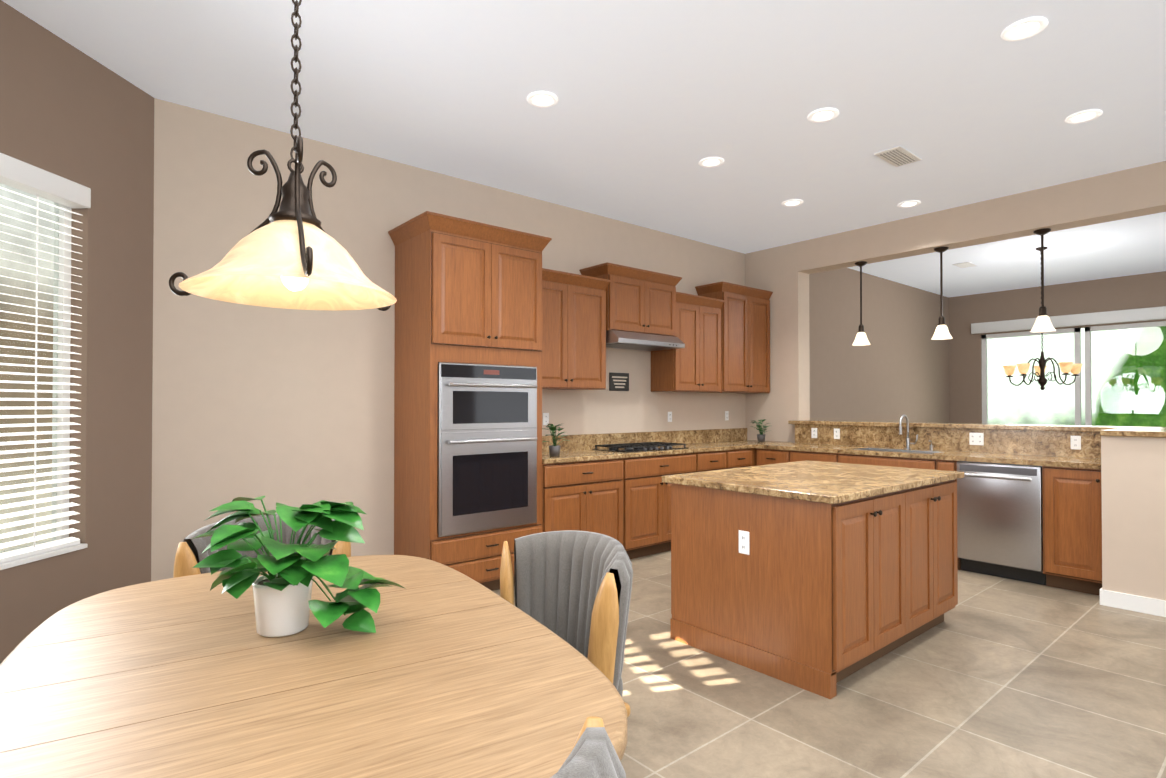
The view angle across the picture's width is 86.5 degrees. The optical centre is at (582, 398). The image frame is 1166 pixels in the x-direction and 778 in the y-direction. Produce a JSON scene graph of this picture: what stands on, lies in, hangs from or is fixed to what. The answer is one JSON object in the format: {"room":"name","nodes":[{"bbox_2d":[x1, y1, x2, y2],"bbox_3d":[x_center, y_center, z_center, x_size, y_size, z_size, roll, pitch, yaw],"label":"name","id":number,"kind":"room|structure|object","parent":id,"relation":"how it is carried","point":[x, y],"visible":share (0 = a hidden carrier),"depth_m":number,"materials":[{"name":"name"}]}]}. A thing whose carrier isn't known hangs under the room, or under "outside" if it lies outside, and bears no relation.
{"room":"kitchen","nodes":[
{"label":"kitchen","id":0,"kind":"room"},
{"bbox_2d":[0,0,153,663],"bbox_3d":[-2.818,-0.217,1.380,0.186,3.167,4.743,0,-1,5],"label":"wall","id":1,"kind":"structure","parent":0,"point":[68,111],"depth_m":3.27,"materials":[{"name":"beige paint"}]},
{"bbox_2d":[151,98,745,581],"bbox_3d":[-0.271,-0.174,5.637,6.138,3.167,0.140,0,-1,-40],"label":"wall","id":2,"kind":"structure","parent":0,"point":[291,408],"depth_m":4.20,"materials":[{"name":"beige paint"}]},
{"bbox_2d":[543,413,548,424],"bbox_3d":[-0.328,0.177,5.485,0.065,0.108,0.008,0,-1,-40],"label":"outlet","id":3,"kind":"object","parent":2,"relation":"attached to","point":[545,418],"depth_m":5.48,"materials":[{"name":"white plastic"}]},
{"bbox_2d":[542,270,606,389],"bbox_3d":[-0.235,-0.565,5.362,0.900,0.958,0.328,0,-1,-40],"label":"upper cabinet","id":4,"kind":"object","parent":2,"relation":"attached to","point":[574,330],"depth_m":5.29,"materials":[{"name":"brown wood"}]},
{"bbox_2d":[609,372,628,390],"bbox_3d":[0.356,-0.168,6.062,0.260,0.177,0.012,0,-1,-40],"label":"kitchen sign","id":5,"kind":"object","parent":2,"relation":"attached to","point":[618,381],"visible":1,"depth_m":6.05,"materials":[{"name":"grey wood"}]},
{"bbox_2d":[582,262,677,336],"bbox_3d":[0.463,-0.897,5.935,0.902,0.572,0.355,0,-1,-40],"label":"upper cabinet","id":6,"kind":"object","parent":2,"relation":"attached to","point":[637,301],"depth_m":5.76,"materials":[{"name":"brown wood"}]},
{"bbox_2d":[606,330,684,350],"bbox_3d":[0.499,-0.550,5.889,0.884,0.119,0.467,0,-1,-40],"label":"range hood","id":7,"kind":"object","parent":6,"relation":"attached to","point":[631,340],"visible":0.94,"depth_m":5.72,"materials":[{"name":"silver metal"}]},
{"bbox_2d":[668,412,671,421],"bbox_3d":[0.917,0.188,6.533,0.065,0.108,0.008,0,-1,-40],"label":"outlet","id":8,"kind":"object","parent":2,"relation":"attached to","point":[669,413],"depth_m":6.53,"materials":[{"name":"white plastic"}]},
{"bbox_2d":[651,294,717,392],"bbox_3d":[1.087,-0.554,6.475,0.753,0.958,0.328,0,-1,-40],"label":"upper cabinet","id":9,"kind":"object","parent":2,"relation":"attached to","point":[694,367],"depth_m":6.30,"materials":[{"name":"brown wood"}]},
{"bbox_2d":[725,411,728,420],"bbox_3d":[1.663,0.194,7.162,0.065,0.108,0.008,0,-1,-40],"label":"outlet","id":10,"kind":"object","parent":2,"relation":"attached to","point":[726,412],"depth_m":7.16,"materials":[{"name":"white plastic"}]},
{"bbox_2d":[695,282,771,392],"bbox_3d":[1.692,-0.645,6.974,0.948,1.149,0.346,0,-1,-40],"label":"upper cabinet","id":11,"kind":"object","parent":2,"relation":"attached to","point":[720,331],"depth_m":6.80,"materials":[{"name":"brown wood"}]},
{"bbox_2d":[2,0,1165,296],"bbox_3d":[2.440,-1.834,3.589,16.182,0.112,7.626,0,-1,-40],"label":"ceiling","id":12,"kind":"structure","parent":0,"point":[658,100],"depth_m":3.65,"materials":[{"name":"white paint"}]},
{"bbox_2d":[169,0,396,310],"bbox_3d":[-0.612,-1.016,1.397,0.487,1.567,0.500,0,-1,-40],"label":"light","id":13,"kind":"object","parent":12,"relation":"hanging from","point":[292,255],"visible":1,"depth_m":1.38,"materials":[{"name":"white glass"}]},
{"bbox_2d":[527,91,557,106],"bbox_3d":[-0.240,-1.772,3.666,0.186,0.009,0.186,0,-1,-40],"label":"recessed light","id":14,"kind":"object","parent":12,"relation":"in","point":[542,99],"visible":1,"depth_m":3.66,"materials":[{"name":"white glass"}]},
{"bbox_2d":[699,157,723,166],"bbox_3d":[0.957,-1.763,4.613,0.186,0.009,0.186,0,-1,-40],"label":"recessed light","id":15,"kind":"object","parent":12,"relation":"in","point":[712,162],"visible":1,"depth_m":4.60,"materials":[{"name":"white glass"}]},
{"bbox_2d":[782,199,802,206],"bbox_3d":[1.875,-1.753,5.544,0.186,0.009,0.186,0,-1,-40],"label":"recessed light","id":16,"kind":"object","parent":12,"relation":"in","point":[792,202],"visible":1,"depth_m":5.53,"materials":[{"name":"white glass"}]},
{"bbox_2d":[808,108,838,122],"bbox_3d":[1.500,-1.770,3.867,0.186,0.009,0.186,0,-1,-40],"label":"recessed light","id":17,"kind":"object","parent":12,"relation":"in","point":[822,115],"visible":1,"depth_m":3.86,"materials":[{"name":"white glass"}]},
{"bbox_2d":[874,146,921,166],"bbox_3d":[2.295,-1.761,4.512,0.372,0.014,0.186,0,-1,-40],"label":"ceiling vent","id":18,"kind":"object","parent":12,"relation":"in","point":[898,156],"visible":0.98,"depth_m":4.49,"materials":[{"name":"white metal"}]},
{"bbox_2d":[897,200,920,207],"bbox_3d":[2.933,-1.753,5.572,0.186,0.009,0.186,0,-1,-40],"label":"recessed light","id":19,"kind":"object","parent":12,"relation":"in","point":[911,203],"visible":1,"depth_m":5.57,"materials":[{"name":"white glass"}]},
{"bbox_2d":[952,262,977,267],"bbox_3d":[4.929,-1.727,7.995,0.335,0.014,0.186,0,-1,-40],"label":"ceiling vent","id":20,"kind":"object","parent":12,"relation":"in","point":[964,265],"visible":1,"depth_m":7.98,"materials":[{"name":"white metal"}]},
{"bbox_2d":[1001,17,1047,40],"bbox_3d":[2.124,-1.779,2.982,0.186,0.009,0.186,0,-1,-40],"label":"recessed light","id":21,"kind":"object","parent":12,"relation":"in","point":[1024,28],"visible":1,"depth_m":2.98,"materials":[{"name":"white glass"}]},
{"bbox_2d":[1003,247,1082,389],"bbox_3d":[5.267,-0.922,7.155,0.756,1.641,0.728,0,-1,-40],"label":"chandelier","id":22,"kind":"object","parent":12,"relation":"hanging from","point":[1066,368],"visible":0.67,"depth_m":7.08,"materials":[{"name":"beige glass"}]},
{"bbox_2d":[1065,109,1102,123],"bbox_3d":[3.139,-1.770,3.885,0.186,0.009,0.186,0,-1,-40],"label":"recessed light","id":23,"kind":"object","parent":12,"relation":"in","point":[1083,116],"visible":1,"depth_m":3.88,"materials":[{"name":"white glass"}]},
{"bbox_2d":[745,242,809,442],"bbox_3d":[2.257,-0.159,7.218,0.232,3.167,0.698,0,-1,-40],"label":"wall pier","id":24,"kind":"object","parent":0,"point":[786,398],"visible":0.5,"depth_m":7.03,"materials":[{"name":"beige paint"}]},
{"bbox_2d":[492,550,1165,777],"bbox_3d":[2.440,1.450,3.557,16.182,0.124,7.626,0,-1,-40],"label":"floor","id":25,"kind":"structure","parent":0,"point":[989,676],"depth_m":2.83,"materials":[{"name":"tile"}]},
{"bbox_2d":[173,513,350,577],"bbox_3d":[-1.180,0.925,2.340,0.616,0.902,0.592,0,-1,-34],"label":"chair","id":26,"kind":"object","parent":25,"relation":"on","point":[189,555],"visible":0.06,"depth_m":2.40,"materials":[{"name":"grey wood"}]},
{"bbox_2d":[0,555,626,777],"bbox_3d":[-0.727,0.988,1.554,1.200,0.760,1.740,0,-1,-31],"label":"table","id":27,"kind":"object","parent":25,"relation":"on","point":[444,671],"visible":0.83,"depth_m":1.29,"materials":[{"name":"brown wood"}]},
{"bbox_2d":[192,496,405,637],"bbox_3d":[-0.757,0.435,1.637,0.471,0.346,0.445,0,-1,-40],"label":"pothos plant","id":28,"kind":"object","parent":27,"relation":"on","point":[284,603],"visible":0.98,"depth_m":1.57,"materials":[{"name":"green plant"}]},
{"bbox_2d":[388,211,551,590],"bbox_3d":[-0.839,0.082,4.648,1.034,2.635,0.630,0,-1,-40],"label":"tall cabinet","id":29,"kind":"object","parent":25,"relation":"on","point":[468,291],"visible":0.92,"depth_m":4.38,"materials":[{"name":"brown wood"}]},
{"bbox_2d":[437,362,536,536],"bbox_3d":[-0.810,0.346,4.612,0.809,1.178,0.614,0,-1,-40],"label":"double oven","id":30,"kind":"object","parent":29,"relation":"in","point":[487,448],"visible":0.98,"depth_m":4.38,"materials":[{"name":"silver metal"}]},
{"bbox_2d":[500,530,632,716],"bbox_3d":[-0.145,0.922,1.995,0.592,0.902,0.616,0,-1,-40],"label":"chair","id":31,"kind":"object","parent":25,"relation":"on","point":[573,588],"visible":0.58,"depth_m":2.14,"materials":[{"name":"grey fabric"}]},
{"bbox_2d":[550,716,625,777],"bbox_3d":[-0.258,0.879,0.774,0.616,0.962,0.592,0,-1,-29],"label":"chair","id":32,"kind":"object","parent":25,"relation":"on","point":[593,753],"visible":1,"depth_m":0.75,"materials":[{"name":"grey fabric"}]},
{"bbox_2d":[542,457,633,558],"bbox_3d":[-0.139,0.954,5.248,0.920,0.902,0.601,0,-1,-40],"label":"base cabinet","id":33,"kind":"object","parent":25,"relation":"on","point":[625,503],"depth_m":5.05,"materials":[{"name":"brown wood"}]},
{"bbox_2d":[634,452,705,558],"bbox_3d":[0.528,0.960,5.810,1.092,0.902,0.601,0,-1,-40],"label":"base cabinet","id":34,"kind":"object","parent":25,"relation":"on","point":[652,496],"depth_m":5.54,"materials":[{"name":"brown wood"}]},
{"bbox_2d":[542,428,790,463],"bbox_3d":[0.825,0.421,6.061,3.436,0.178,0.608,0,-1,-40],"label":"countertop","id":35,"kind":"structure","parent":34,"relation":"on","point":[577,448],"depth_m":6.01,"materials":[{"name":"stone"}]},
{"bbox_2d":[542,424,569,456],"bbox_3d":[-0.219,0.330,5.009,0.268,0.265,0.253,0,-1,-40],"label":"potted plant","id":36,"kind":"object","parent":35,"relation":"on","point":[554,449],"visible":1,"depth_m":4.97,"materials":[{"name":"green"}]},
{"bbox_2d":[592,442,688,452],"bbox_3d":[0.548,0.448,5.828,0.837,0.043,0.456,0,-1,-40],"label":"gas cooktop","id":37,"kind":"object","parent":35,"relation":"in","point":[638,447],"visible":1,"depth_m":5.72,"materials":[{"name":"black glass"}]},
{"bbox_2d":[749,419,768,441],"bbox_3d":[2.004,0.354,6.957,0.247,0.255,0.266,0,-1,-40],"label":"potted plant","id":38,"kind":"object","parent":35,"relation":"on","point":[761,437],"visible":1,"depth_m":6.92,"materials":[{"name":"green plant"}]},
{"bbox_2d":[706,450,733,470],"bbox_3d":[1.072,0.964,6.268,0.599,0.902,0.601,0,-1,-40],"label":"base cabinet","id":39,"kind":"object","parent":25,"relation":"on","point":[715,460],"depth_m":6.12,"materials":[{"name":"brown wood"}]},
{"bbox_2d":[734,448,753,467],"bbox_3d":[1.388,0.967,6.534,0.495,0.902,0.601,0,-1,-40],"label":"base cabinet","id":40,"kind":"object","parent":25,"relation":"on","point":[742,457],"depth_m":6.38,"materials":[{"name":"brown wood"}]},
{"bbox_2d":[754,448,756,465],"bbox_3d":[1.830,0.971,6.910,0.799,0.902,0.597,0,-1,-40],"label":"base cabinet","id":41,"kind":"object","parent":25,"relation":"on","point":[755,449],"depth_m":6.54,"materials":[{"name":"brown wood"}]},
{"bbox_2d":[757,448,780,465],"bbox_3d":[2.183,0.967,6.500,0.601,0.902,0.458,0,-1,-40],"label":"base cabinet","id":42,"kind":"object","parent":25,"relation":"on","point":[764,456],"depth_m":6.37,"materials":[{"name":"brown wood"}]},
{"bbox_2d":[670,484,913,698],"bbox_3d":[1.142,0.937,3.496,0.813,0.902,1.014,0,-1,-40],"label":"base cabinet","id":43,"kind":"object","parent":25,"relation":"on","point":[820,598],"depth_m":3.14,"materials":[{"name":"brown wood"}]},
{"bbox_2d":[739,530,748,554],"bbox_3d":[0.837,0.746,3.223,0.008,0.118,0.065,0,-1,-40],"label":"outlet","id":44,"kind":"object","parent":43,"relation":"attached to","point":[743,542],"visible":1,"depth_m":3.22,"materials":[{"name":"white plastic"}]},
{"bbox_2d":[781,450,876,464],"bbox_3d":[2.449,0.964,6.184,0.601,0.902,0.636,0,-1,-40],"label":"base cabinet","id":45,"kind":"object","parent":25,"relation":"on","point":[786,455],"depth_m":5.88,"materials":[{"name":"brown wood"}]},
{"bbox_2d":[755,442,1100,469],"bbox_3d":[2.949,0.572,5.588,0.608,0.206,2.842,0,-1,-40],"label":"countertop","id":46,"kind":"structure","parent":45,"relation":"on","point":[1067,462],"depth_m":5.19,"materials":[{"name":"stone"}]},
{"bbox_2d":[899,415,932,450],"bbox_3d":[3.051,0.307,5.684,0.196,0.324,0.246,0,-1,-40],"label":"faucet","id":47,"kind":"object","parent":46,"relation":"on","point":[908,443],"visible":1,"depth_m":5.75,"materials":[{"name":"silver metal"}]},
{"bbox_2d":[914,480,957,637],"bbox_3d":[1.680,0.941,3.949,0.814,0.902,1.014,0,-1,-40],"label":"base cabinet","id":48,"kind":"object","parent":25,"relation":"on","point":[935,505],"depth_m":3.60,"materials":[{"name":"brown wood"}]},
{"bbox_2d":[662,460,963,503],"bbox_3d":[1.411,0.468,3.727,1.600,0.037,1.060,0,-1,-40],"label":"countertop","id":49,"kind":"structure","parent":48,"relation":"on","point":[824,482],"depth_m":3.48,"materials":[{"name":"stone"}]},
{"bbox_2d":[957,461,1045,584],"bbox_3d":[3.408,0.953,4.973,0.606,0.899,0.569,0,-1,-40],"label":"dishwasher","id":50,"kind":"object","parent":25,"relation":"on","point":[999,519],"visible":0.85,"depth_m":4.80,"materials":[{"name":"silver metal"}]},
{"bbox_2d":[1042,466,1101,595],"bbox_3d":[3.750,0.948,4.642,0.597,0.902,0.369,0,-1,-40],"label":"base cabinet","id":51,"kind":"object","parent":25,"relation":"on","point":[1072,529],"depth_m":4.46,"materials":[{"name":"brown wood"}]},
{"bbox_2d":[809,268,949,422],"bbox_3d":[4.302,-0.142,8.941,5.115,3.167,0.140,0,-1,-40],"label":"wall","id":52,"kind":"structure","parent":0,"point":[896,369],"depth_m":8.69,"materials":[{"name":"beige paint"}]},
{"bbox_2d":[808,443,1083,457],"bbox_3d":[3.623,0.835,5.471,0.232,1.145,3.720,0,-1,-40],"label":"wall","id":53,"kind":"structure","parent":0,"point":[808,443],"depth_m":5.54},
{"bbox_2d":[811,428,816,437],"bbox_3d":[2.474,0.363,6.625,0.008,0.108,0.065,0,-1,-40],"label":"outlet","id":54,"kind":"object","parent":53,"relation":"attached to","point":[813,430],"depth_m":6.62,"materials":[{"name":"white plastic"}]},
{"bbox_2d":[834,428,839,438],"bbox_3d":[2.635,0.361,6.433,0.008,0.108,0.065,0,-1,-40],"label":"outlet","id":55,"kind":"object","parent":53,"relation":"attached to","point":[836,431],"depth_m":6.43,"materials":[{"name":"white plastic"}]},
{"bbox_2d":[969,433,983,444],"bbox_3d":[3.462,0.351,5.451,0.008,0.108,0.111,0,-1,-40],"label":"outlet","id":56,"kind":"object","parent":53,"relation":"attached to","point":[976,438],"depth_m":5.45,"materials":[{"name":"white plastic"}]},
{"bbox_2d":[788,420,1165,457],"bbox_3d":[3.354,0.343,5.268,1.153,0.242,3.804,0,-1,-40],"label":"bar","id":57,"kind":"object","parent":53,"relation":"on","point":[1045,440],"visible":0.96,"depth_m":5.47,"materials":[{"name":"brown stone"}]},
{"bbox_2d":[1071,436,1080,449],"bbox_3d":[3.911,0.346,4.918,0.008,0.108,0.065,0,-1,-40],"label":"outlet","id":58,"kind":"object","parent":53,"relation":"attached to","point":[1075,440],"depth_m":4.91,"materials":[{"name":"white plastic"}]},
{"bbox_2d":[798,161,1165,273],"bbox_3d":[4.534,-1.606,4.530,0.232,0.326,6.370,0,-1,-40],"label":"header beam","id":59,"kind":"structure","parent":0,"point":[1128,193],"depth_m":5.42,"materials":[{"name":"beige paint"}]},
{"bbox_2d":[852,261,870,345],"bbox_3d":[2.901,-0.994,6.462,0.178,0.859,0.179,0,-1,-40],"label":"pendant light","id":60,"kind":"object","parent":59,"relation":"hanging from","point":[861,339],"visible":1,"depth_m":6.44,"materials":[{"name":"white glass"}]},
{"bbox_2d":[931,247,952,339],"bbox_3d":[3.398,-1.000,5.872,0.178,0.859,0.179,0,-1,-40],"label":"pendant light","id":61,"kind":"object","parent":59,"relation":"hanging from","point":[941,332],"visible":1,"depth_m":5.86,"materials":[{"name":"white glass"}]},
{"bbox_2d":[1030,228,1055,331],"bbox_3d":[3.908,-1.006,5.267,0.178,0.859,0.179,0,-1,-40],"label":"pendant light","id":62,"kind":"object","parent":59,"relation":"hanging from","point":[1043,323],"visible":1,"depth_m":5.25,"materials":[{"name":"white glass"}]},
{"bbox_2d":[949,271,1165,422],"bbox_3d":[8.374,-0.152,7.932,0.186,3.167,6.650,0,-1,-40],"label":"wall","id":63,"kind":"structure","parent":0,"point":[1146,290],"depth_m":9.72,"materials":[{"name":"beige paint"}]},
{"bbox_2d":[971,306,1165,426],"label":"sliding window","id":64,"kind":"structure","parent":63,"relation":"in","point":[1134,315],"depth_m":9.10,"materials":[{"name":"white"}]},
{"bbox_2d":[1101,436,1165,600],"bbox_3d":[4.120,0.821,4.085,0.750,1.145,0.958,0,-1,-40],"label":"wall","id":65,"kind":"structure","parent":0,"point":[1133,479],"depth_m":4.08,"materials":[{"name":"beige paint"}]},
{"bbox_2d":[1100,588,1165,616],"bbox_3d":[3.894,1.340,3.885,0.181,0.103,0.989,0,-1,-40],"label":"baseboard","id":66,"kind":"structure","parent":65,"relation":"attached to","point":[1146,605],"depth_m":4.07,"materials":[{"name":"white wood"}]},
{"label":"outside","id":67,"kind":"structure","parent":0,"visible":0},
{"bbox_2d":[0,183,87,569],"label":"window","id":68,"kind":"structure","parent":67,"point":[21,267],"depth_m":3.25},
{"bbox_2d":[0,153,90,562],"bbox_3d":[-2.672,-0.183,2.338,0.100,1.836,1.741,0,-1,5],"label":"window blind","id":69,"kind":"object","parent":68,"relation":"attached to","point":[27,178],"visible":1,"depth_m":2.98,"materials":[{"name":"white plastic"}]}
]}

